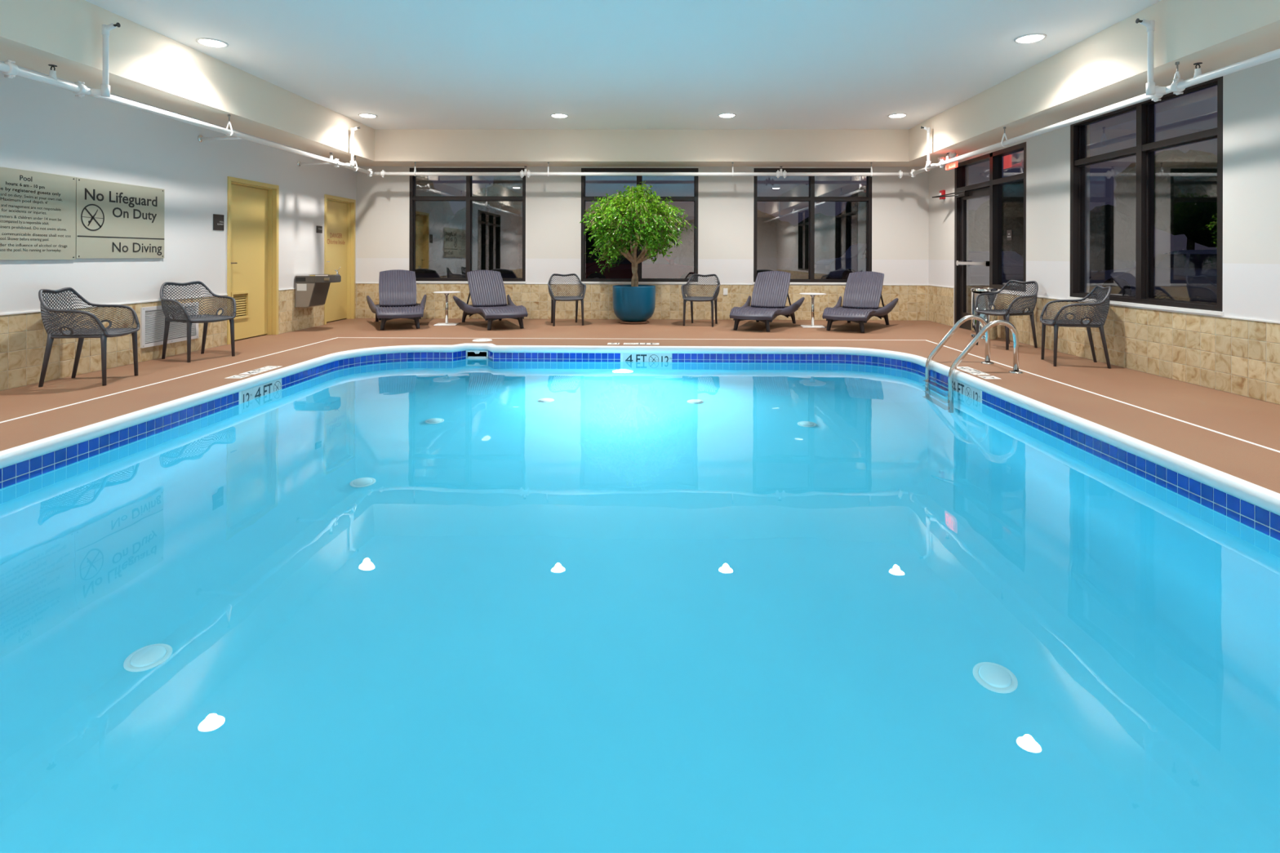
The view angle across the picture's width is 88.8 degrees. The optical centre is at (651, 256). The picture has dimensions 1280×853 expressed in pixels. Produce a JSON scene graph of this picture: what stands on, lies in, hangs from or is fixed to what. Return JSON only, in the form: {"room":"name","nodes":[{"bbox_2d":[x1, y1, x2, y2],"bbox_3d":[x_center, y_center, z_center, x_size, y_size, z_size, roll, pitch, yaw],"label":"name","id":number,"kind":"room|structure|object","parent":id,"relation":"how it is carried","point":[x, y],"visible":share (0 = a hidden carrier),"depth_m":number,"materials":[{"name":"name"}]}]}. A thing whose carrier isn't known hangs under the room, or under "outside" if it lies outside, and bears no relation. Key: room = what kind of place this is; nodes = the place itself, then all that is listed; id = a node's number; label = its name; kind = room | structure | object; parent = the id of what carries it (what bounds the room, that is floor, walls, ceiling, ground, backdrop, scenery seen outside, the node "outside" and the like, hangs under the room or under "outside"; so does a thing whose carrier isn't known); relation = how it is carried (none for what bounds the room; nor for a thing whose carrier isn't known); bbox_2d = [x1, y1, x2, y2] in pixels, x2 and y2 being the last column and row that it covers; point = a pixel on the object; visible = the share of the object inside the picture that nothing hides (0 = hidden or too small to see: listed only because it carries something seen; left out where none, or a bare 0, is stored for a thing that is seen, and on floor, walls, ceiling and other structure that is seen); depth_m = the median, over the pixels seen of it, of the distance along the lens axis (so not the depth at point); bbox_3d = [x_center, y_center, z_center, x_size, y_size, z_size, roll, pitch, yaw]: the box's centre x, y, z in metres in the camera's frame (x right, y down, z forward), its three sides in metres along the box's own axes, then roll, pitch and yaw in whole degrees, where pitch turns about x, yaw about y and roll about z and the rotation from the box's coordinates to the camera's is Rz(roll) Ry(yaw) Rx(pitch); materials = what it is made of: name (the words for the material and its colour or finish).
{"room":"indoor swimming pool","nodes":[
{"label":"indoor swimming pool","id":0,"kind":"room"},
{"bbox_2d":[0,60,356,390],"bbox_3d":[-5.374,-0.500,4.161,0.228,3.212,14.571,0,0,1],"label":"wall","id":1,"kind":"structure","parent":0,"point":[45,128],"depth_m":6.67,"materials":[{"name":"white paint"}]},
{"bbox_2d":[0,166,75,259],"bbox_3d":[-5.242,-0.345,5.364,0.019,0.750,1.142,0,0,1],"label":"sign","id":2,"kind":"object","parent":1,"relation":"attached to","point":[37,210],"visible":1,"depth_m":5.56,"materials":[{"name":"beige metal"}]},
{"bbox_2d":[75,177,164,258],"bbox_3d":[-5.227,-0.349,6.468,0.019,0.738,1.054,0,0,1],"label":"sign","id":3,"kind":"object","parent":1,"relation":"attached to","point":[113,220],"visible":1,"depth_m":6.40,"materials":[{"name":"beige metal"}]},
{"bbox_2d":[140,302,198,348],"bbox_3d":[-5.213,0.733,7.093,0.020,0.416,0.820,0,0,1],"label":"air vent","id":4,"kind":"object","parent":1,"relation":"in","point":[153,317],"visible":0.67,"depth_m":6.92,"materials":[{"name":"white metal"}]},
{"bbox_2d":[213,213,223,230],"bbox_3d":[-5.213,-0.409,7.871,0.009,0.190,0.185,0,0,1],"label":"placard","id":5,"kind":"object","parent":1,"relation":"attached to","point":[218,220],"visible":1,"depth_m":7.86,"materials":[{"name":"grey"}]},
{"bbox_2d":[226,176,279,344],"bbox_3d":[-5.302,0.051,8.565,0.214,2.070,1.060,0,0,1],"label":"door","id":6,"kind":"structure","parent":1,"relation":"in","point":[252,206],"depth_m":8.68,"materials":[{"name":"yellow paint"}]},
{"bbox_2d":[294,266,341,307],"bbox_3d":[-4.921,0.451,9.728,0.525,0.592,0.472,0,0,1],"label":"fountain","id":7,"kind":"object","parent":1,"relation":"attached to","point":[311,290],"visible":1,"depth_m":9.51,"materials":[{"name":"grey metal"}]},
{"bbox_2d":[294,274,341,282],"bbox_3d":[-4.921,0.329,9.729,0.525,0.115,0.470,0,0,1],"label":"basin","id":8,"kind":"object","parent":7,"relation":"in","point":[301,277],"depth_m":9.51,"materials":[{"name":"silver metal"}]},
{"bbox_2d":[316,225,322,233],"bbox_3d":[-5.180,-0.419,10.195,0.009,0.110,0.165,0,0,1],"label":"placard","id":9,"kind":"object","parent":1,"relation":"attached to","point":[319,228],"visible":1,"depth_m":10.20,"materials":[{"name":"grey plastic"}]},
{"bbox_2d":[324,194,355,324],"bbox_3d":[-5.270,0.051,10.869,0.214,2.070,1.030,0,0,1],"label":"door","id":10,"kind":"structure","parent":1,"relation":"in","point":[340,213],"depth_m":11.04,"materials":[{"name":"yellow paint"}]},
{"bbox_2d":[0,283,1279,404],"bbox_3d":[-0.286,0.794,4.090,9.974,0.610,14.572,0,0,1],"label":"wainscoting","id":11,"kind":"structure","parent":1,"relation":"attached to","point":[748,293],"depth_m":6.59,"materials":[{"name":"beige stone"}]},
{"bbox_2d":[0,282,1279,323],"bbox_3d":[-0.285,0.483,4.090,9.974,0.012,14.572,0,0,1],"label":"trim","id":12,"kind":"structure","parent":1,"relation":"attached to","point":[1228,317],"depth_m":6.85,"materials":[{"name":"white"}]},
{"bbox_2d":[84,0,1160,128],"bbox_3d":[-0.278,-2.193,4.090,10.412,0.200,15.011,0,0,1],"label":"ceiling","id":13,"kind":"structure","parent":0,"point":[407,64],"depth_m":6.69,"materials":[{"name":"white paint"}]},
{"bbox_2d":[0,0,390,166],"bbox_3d":[-4.969,-1.843,4.155,0.592,0.529,14.571,0,0,1],"label":"soffit","id":14,"kind":"structure","parent":13,"relation":"attached to","point":[148,66],"depth_m":6.33,"materials":[{"name":"beige paint"}]},
{"bbox_2d":[0,17,1279,177],"bbox_3d":[-0.517,-1.629,3.861,9.505,0.654,14.107,0,0,1],"label":"pipe","id":15,"kind":"object","parent":14,"relation":"hanging from","point":[1154,92],"visible":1,"depth_m":6.41,"materials":[{"name":"white metal"}]},
{"bbox_2d":[48,70,57,79],"bbox_3d":[-4.725,-1.423,5.156,0.060,0.085,0.060,0,0,1],"label":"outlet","id":16,"kind":"object","parent":15,"relation":"attached to","point":[52,75],"depth_m":5.14,"materials":[{"name":"white paint"}]},
{"bbox_2d":[1193,67,1201,78],"bbox_3d":[4.204,-1.399,5.022,0.060,0.085,0.060,0,0,1],"label":"sprinkler head","id":17,"kind":"object","parent":15,"relation":"attached to","point":[1197,72],"depth_m":5.01,"materials":[{"name":"white paint"}]},
{"bbox_2d":[195,37,228,47],"bbox_3d":[-4.316,-2.093,6.421,0.270,0.023,0.270,0,0,1],"label":"recessed light","id":18,"kind":"object","parent":13,"relation":"in","point":[205,41],"visible":1,"depth_m":6.38,"materials":[{"name":"white"}]},
{"bbox_2d":[358,113,377,117],"bbox_3d":[-4.225,-2.093,9.740,0.270,0.023,0.270,0,0,1],"label":"recessed light","id":19,"kind":"object","parent":13,"relation":"in","point":[366,115],"visible":1,"depth_m":9.68,"materials":[{"name":"white"}]},
{"bbox_2d":[550,113,568,117],"bbox_3d":[-1.364,-2.085,9.704,0.270,0.023,0.270,0,0,1],"label":"recessed light","id":20,"kind":"object","parent":13,"relation":"in","point":[556,115],"visible":1,"depth_m":9.65,"materials":[{"name":"white"}]},
{"bbox_2d":[374,128,908,166],"bbox_3d":[-0.175,-1.830,11.067,8.802,0.529,0.615,0,0,1],"label":"soffit","id":21,"kind":"structure","parent":13,"relation":"attached to","point":[393,147],"depth_m":10.77,"materials":[{"name":"beige paint"}]},
{"bbox_2d":[717,112,736,117],"bbox_3d":[1.122,-2.079,9.654,0.270,0.023,0.270,0,0,1],"label":"recessed light","id":22,"kind":"object","parent":13,"relation":"in","point":[726,114],"visible":1,"depth_m":9.60,"materials":[{"name":"white"}]},
{"bbox_2d":[887,113,906,117],"bbox_3d":[3.635,-2.072,9.642,0.270,0.023,0.270,0,0,1],"label":"recessed light","id":23,"kind":"object","parent":13,"relation":"in","point":[894,115],"visible":1,"depth_m":9.59,"materials":[{"name":"white"}]},
{"bbox_2d":[1013,33,1046,43],"bbox_3d":[3.615,-2.072,6.228,0.270,0.023,0.270,0,0,1],"label":"recessed light","id":24,"kind":"object","parent":13,"relation":"in","point":[1031,37],"visible":1,"depth_m":6.19,"materials":[{"name":"white glass"}]},
{"bbox_2d":[896,0,1279,166],"bbox_3d":[4.417,-1.818,4.025,0.578,0.529,14.571,0,0,1],"label":"soffit","id":25,"kind":"structure","parent":13,"relation":"attached to","point":[1108,67],"depth_m":6.05,"materials":[{"name":"beige paint"}]},
{"bbox_2d":[937,151,957,169],"bbox_3d":[4.425,-1.428,9.720,0.148,0.250,0.488,0,0,1],"label":"exit sign","id":26,"kind":"object","parent":25,"relation":"attached to","point":[953,154],"visible":0.69,"depth_m":9.65,"materials":[{"name":"red plastic"}]},
{"bbox_2d":[0,318,1279,493],"bbox_3d":[-0.287,1.099,4.090,10.392,0.001,14.571,0,0,1],"label":"floor","id":27,"kind":"structure","parent":0,"point":[1256,421],"depth_m":6.05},
{"bbox_2d":[38,287,140,386],"bbox_3d":[-4.871,0.682,5.676,0.556,0.815,0.602,0,0,-11],"label":"armchair","id":28,"kind":"object","parent":27,"relation":"on","point":[102,332],"visible":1,"depth_m":5.55,"materials":[{"name":"grey plastic"}]},
{"bbox_2d":[160,280,235,362],"bbox_3d":[-4.856,0.682,6.997,0.556,0.815,0.602,0,0,24],"label":"armchair","id":29,"kind":"object","parent":27,"relation":"on","point":[185,317],"visible":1,"depth_m":7.08,"materials":[{"name":"grey plastic"}]},
{"bbox_2d":[224,365,282,378],"bbox_3d":[-3.730,1.093,6.147,0.147,0.011,0.647,0,0,1],"label":"depth marker","id":30,"kind":"object","parent":27,"relation":"on","point":[268,367],"visible":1,"depth_m":6.15,"materials":[{"name":"white tile"}]},
{"bbox_2d":[366,269,426,329],"bbox_3d":[-3.989,0.663,10.318,0.945,0.876,1.561,0,0,-23],"label":"sun lounger","id":31,"kind":"object","parent":27,"relation":"on","point":[397,287],"visible":1,"depth_m":10.60,"materials":[{"name":"grey plastic"}]},
{"bbox_2d":[433,291,460,325],"bbox_3d":[-3.258,0.829,10.406,0.410,0.525,0.410,0,0,-5],"label":"side table","id":32,"kind":"object","parent":27,"relation":"on","point":[446,293],"visible":1,"depth_m":10.39,"materials":[{"name":"white metal"}]},
{"bbox_2d":[472,338,492,342],"bbox_3d":[-2.188,1.088,8.461,0.250,0.012,0.250,0,0,1],"label":"hatch","id":33,"kind":"object","parent":27,"relation":"on","point":[477,340],"visible":1,"depth_m":8.45,"materials":[{"name":"white paint"}]},
{"bbox_2d":[453,270,528,329],"bbox_3d":[-2.486,0.668,10.338,0.945,0.876,1.561,0,0,-29],"label":"sun lounger","id":34,"kind":"object","parent":27,"relation":"on","point":[487,294],"visible":1,"depth_m":10.59,"materials":[{"name":"grey plastic"}]},
{"bbox_2d":[547,273,586,326],"bbox_3d":[-1.367,0.691,10.528,0.602,0.815,0.556,0,0,-16],"label":"armchair","id":35,"kind":"object","parent":27,"relation":"on","point":[583,286],"visible":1,"depth_m":10.70,"materials":[{"name":"grey plastic"}]},
{"bbox_2d":[607,342,658,344],"bbox_3d":[-0.224,1.102,8.199,0.647,0.011,0.147,0,0,1],"label":"depth marker","id":36,"kind":"object","parent":27,"relation":"on","point":[608,343],"visible":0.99,"depth_m":8.17,"materials":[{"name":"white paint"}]},
{"bbox_2d":[612,284,655,321],"bbox_3d":[-0.282,0.775,10.785,0.712,0.582,0.712,0,0,1],"label":"pot","id":37,"kind":"object","parent":27,"relation":"on","point":[631,303],"depth_m":10.50,"materials":[{"name":"blue ceramic"}]},
{"bbox_2d":[579,181,697,324],"bbox_3d":[-0.307,-0.062,10.638,1.747,2.322,1.478,0,0,33],"label":"potted ficus","id":38,"kind":"object","parent":27,"relation":"on","point":[634,303],"visible":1,"depth_m":10.46,"materials":[{"name":"green plant"}]},
{"bbox_2d":[0,337,1279,453],"bbox_3d":[-0.353,1.099,3.603,7.852,0.004,10.195,0,0,1],"label":"floor line","id":39,"kind":"object","parent":27,"relation":"on","point":[1240,439],"visible":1,"depth_m":5.63,"materials":[{"name":"white paint"}]},
{"bbox_2d":[680,273,720,326],"bbox_3d":[0.804,0.697,10.490,0.602,0.815,0.556,0,0,16],"label":"armchair","id":40,"kind":"object","parent":27,"relation":"on","point":[684,292],"visible":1,"depth_m":10.66,"materials":[{"name":"grey plastic"}]},
{"bbox_2d":[729,271,804,332],"bbox_3d":[1.758,0.679,10.223,0.945,0.876,1.561,0,0,26],"label":"sun lounger","id":41,"kind":"object","parent":27,"relation":"on","point":[771,288],"visible":1,"depth_m":10.49,"materials":[{"name":"grey plastic"}]},
{"bbox_2d":[799,293,826,328],"bbox_3d":[2.530,0.844,10.226,0.410,0.525,0.410,0,0,7],"label":"side table","id":42,"kind":"object","parent":27,"relation":"on","point":[812,295],"visible":1,"depth_m":10.21,"materials":[{"name":"white metal"}]},
{"bbox_2d":[822,271,898,333],"bbox_3d":[3.181,0.683,10.123,0.945,0.876,1.561,0,0,32],"label":"sun lounger","id":43,"kind":"object","parent":27,"relation":"on","point":[862,296],"visible":1,"depth_m":10.37,"materials":[{"name":"grey plastic"}]},
{"bbox_2d":[924,314,1023,391],"bbox_3d":[3.174,1.381,6.497,0.734,1.555,0.664,0,0,1],"label":"pool ladder","id":44,"kind":"object","parent":27,"relation":"attached to","point":[985,331],"visible":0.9,"depth_m":6.22,"materials":[{"name":"silver metal"}]},
{"bbox_2d":[956,366,999,378],"bbox_3d":[3.094,1.111,6.218,0.147,0.011,0.647,0,0,1],"label":"depth marker","id":45,"kind":"object","parent":27,"relation":"on","point":[969,370],"visible":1,"depth_m":6.21,"materials":[{"name":"white tile"}]},
{"bbox_2d":[970,287,998,339],"bbox_3d":[4.522,0.772,8.868,0.332,0.680,0.332,0,0,1],"label":"waste bin","id":46,"kind":"object","parent":27,"relation":"on","point":[975,291],"visible":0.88,"depth_m":8.74,"materials":[{"name":"silver metal"}]},
{"bbox_2d":[974,280,1038,350],"bbox_3d":[4.379,0.707,8.049,0.556,0.815,0.602,0,0,-18],"label":"armchair","id":47,"kind":"object","parent":27,"relation":"on","point":[1009,312],"visible":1,"depth_m":8.05,"materials":[{"name":"grey plastic"}]},
{"bbox_2d":[1040,284,1111,368],"bbox_3d":[4.368,0.707,6.743,0.556,0.815,0.602,0,0,17],"label":"armchair","id":48,"kind":"object","parent":27,"relation":"on","point":[1079,321],"visible":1,"depth_m":6.58,"materials":[{"name":"grey plastic"}]},
{"bbox_2d":[0,350,1279,537],"bbox_3d":[-0.341,1.824,4.230,6.472,1.310,7.751,0,0,1],"label":"pool tile border","id":49,"kind":"object","parent":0,"point":[1269,522],"visible":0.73,"depth_m":4.84,"materials":[{"name":"tile"}]},
{"bbox_2d":[241,378,281,402],"bbox_3d":[-3.549,1.243,5.960,0.011,0.147,0.597,0,0,1],"label":"depth marker","id":50,"kind":"object","parent":49,"relation":"attached to","point":[247,394],"visible":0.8,"depth_m":5.93,"materials":[{"name":"white tile"}]},
{"bbox_2d":[466,350,488,358],"bbox_3d":[-2.166,1.230,8.130,0.270,0.118,0.022,0,0,1],"label":"skimmer","id":51,"kind":"object","parent":49,"relation":"attached to","point":[467,351],"visible":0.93,"depth_m":8.12,"materials":[{"name":"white plastic"}]},
{"bbox_2d":[0,358,1279,852],"bbox_3d":[-0.341,1.892,4.230,6.494,1.235,7.774,0,0,1],"label":"pool water","id":52,"kind":"object","parent":49,"relation":"on","point":[464,605],"visible":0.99,"depth_m":2.23,"materials":[{"name":"blue liquid"}]},
{"bbox_2d":[0,342,1279,515],"bbox_3d":[-0.339,1.134,4.230,6.570,0.082,7.850,0,0,1],"label":"pool coping","id":53,"kind":"object","parent":49,"relation":"on","point":[1268,500],"visible":0.99,"depth_m":4.92,"materials":[{"name":"white"}]},
{"bbox_2d":[622,353,672,361],"bbox_3d":[-0.043,1.253,7.929,0.597,0.147,0.011,0,0,1],"label":"depth marker","id":54,"kind":"object","parent":49,"relation":"attached to","point":[626,357],"visible":0.77,"depth_m":7.92,"materials":[{"name":"white tile"}]},
{"bbox_2d":[953,379,981,401],"bbox_3d":[2.919,1.261,6.070,0.011,0.147,0.597,0,0,1],"label":"depth marker","id":55,"kind":"object","parent":49,"relation":"attached to","point":[970,391],"visible":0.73,"depth_m":6.01,"materials":[{"name":"white tile"}]},
{"bbox_2d":[355,166,928,320],"bbox_3d":[-0.180,-0.486,11.480,10.412,3.212,0.228,0,0,1],"label":"wall","id":56,"kind":"structure","parent":0,"point":[900,206],"depth_m":11.36,"materials":[{"name":"paint"}]},
{"bbox_2d":[408,168,525,283],"bbox_3d":[-3.212,-0.539,11.471,2.060,2.013,0.152,0,0,1],"label":"window","id":57,"kind":"structure","parent":56,"relation":"in","point":[468,197],"depth_m":11.42,"materials":[{"name":"brown metal"}]},
{"bbox_2d":[581,168,698,284],"bbox_3d":[-0.203,-0.531,11.429,2.062,2.013,0.152,0,0,1],"label":"window","id":58,"kind":"structure","parent":56,"relation":"in","point":[639,178],"depth_m":11.38,"materials":[{"name":"brown metal"}]},
{"bbox_2d":[723,288,727,294],"bbox_3d":[1.290,0.614,11.338,0.074,0.120,0.008,0,0,1],"label":"outlet","id":59,"kind":"object","parent":56,"relation":"attached to","point":[725,290],"visible":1,"depth_m":11.34,"materials":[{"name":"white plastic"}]},
{"bbox_2d":[752,168,871,284],"bbox_3d":[2.804,-0.523,11.387,2.065,2.013,0.152,0,0,1],"label":"window","id":60,"kind":"structure","parent":56,"relation":"in","point":[811,198],"depth_m":11.34,"materials":[{"name":"brown metal"}]},
{"bbox_2d":[928,57,1279,404],"bbox_3d":[4.808,-0.473,4.019,0.228,3.212,14.571,0,0,1],"label":"wall","id":61,"kind":"structure","parent":0,"point":[1251,95],"depth_m":5.68,"materials":[{"name":"paint"}]},
{"bbox_2d":[938,190,945,200],"bbox_3d":[4.759,-0.995,10.695,0.075,0.175,0.120,0,0,1],"label":"fire alarm","id":62,"kind":"object","parent":61,"relation":"attached to","point":[941,192],"visible":0.81,"depth_m":10.66,"materials":[{"name":"red plastic"}]},
{"bbox_2d":[932,142,1026,331],"bbox_3d":[4.687,-0.172,9.369,0.438,2.570,2.146,0,0,1],"label":"door","id":63,"kind":"structure","parent":61,"relation":"in","point":[992,188],"depth_m":9.21,"materials":[{"name":"brown metal"}]},
{"bbox_2d":[1067,75,1223,315],"bbox_3d":[4.790,-0.519,6.399,0.152,2.016,2.030,0,0,1],"label":"window","id":64,"kind":"structure","parent":61,"relation":"in","point":[1145,147],"depth_m":6.32,"materials":[{"name":"brown metal"}]},
{"label":"outside","id":65,"kind":"structure","parent":0,"visible":0},
{"bbox_2d":[415,273,1217,313],"bbox_3d":[0.483,1.301,34.997,120.000,0.100,110.000,0,0,1],"label":"parking lot","id":66,"kind":"structure","parent":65,"point":[417,275],"depth_m":38.12,"materials":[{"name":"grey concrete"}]},
{"bbox_2d":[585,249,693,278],"bbox_3d":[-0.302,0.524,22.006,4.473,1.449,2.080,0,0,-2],"label":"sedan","id":67,"kind":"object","parent":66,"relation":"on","point":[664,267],"visible":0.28,"depth_m":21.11,"materials":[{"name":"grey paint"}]},
{"bbox_2d":[669,258,674,264],"bbox_3d":[0.664,0.182,21.090,0.150,0.180,0.180,0,0,-2],"label":"mirror","id":68,"kind":"object","parent":67,"relation":"attached to","point":[671,261],"depth_m":21.00,"materials":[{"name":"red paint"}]},
{"bbox_2d":[415,204,1135,274],"bbox_3d":[0.656,-1.365,46.920,68.000,5.233,2.190,0,0,1],"label":"window reflection","id":69,"kind":"object","parent":66,"relation":"on","point":[781,246],"visible":0.23,"depth_m":45.95,"materials":[{"name":"green"}]},
{"bbox_2d":[814,243,866,279],"bbox_3d":[9.987,0.347,29.361,4.877,1.860,2.080,0,0,-6],"label":"car","id":70,"kind":"object","parent":66,"relation":"on","point":[854,260],"visible":0.38,"depth_m":28.47,"materials":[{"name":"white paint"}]},
{"bbox_2d":[845,185,866,231],"bbox_3d":[14.114,-1.738,38.981,4.384,6.071,4.469,0,0,1],"label":"tree","id":71,"kind":"object","parent":66,"relation":"on","point":[855,211],"visible":0.09,"depth_m":39.08,"materials":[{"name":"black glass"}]},
{"bbox_2d":[968,251,1023,295],"bbox_3d":[11.508,0.556,22.336,2.080,1.449,4.473,0,0,18],"label":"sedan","id":72,"kind":"object","parent":66,"relation":"on","point":[1012,263],"visible":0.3,"depth_m":20.46,"materials":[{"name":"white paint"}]},
{"bbox_2d":[973,180,1023,254],"bbox_3d":[19.514,-1.525,33.508,4.760,5.676,4.418,0,0,1],"label":"tree","id":73,"kind":"object","parent":66,"relation":"on","point":[1012,193],"visible":0.3,"depth_m":32.14,"materials":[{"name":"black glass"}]},
{"bbox_2d":[1089,249,1217,298],"bbox_3d":[13.831,0.563,16.404,2.080,1.449,4.473,0,0,-28],"label":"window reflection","id":74,"kind":"object","parent":66,"relation":"on","point":[1192,273],"visible":0.39,"depth_m":16.15,"materials":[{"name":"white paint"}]},
{"bbox_2d":[1113,149,1217,249],"bbox_3d":[24.425,-1.830,29.891,4.848,6.309,5.253,0,0,1],"label":"window reflection","id":75,"kind":"object","parent":66,"relation":"on","point":[1185,184],"visible":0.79,"depth_m":28.56,"materials":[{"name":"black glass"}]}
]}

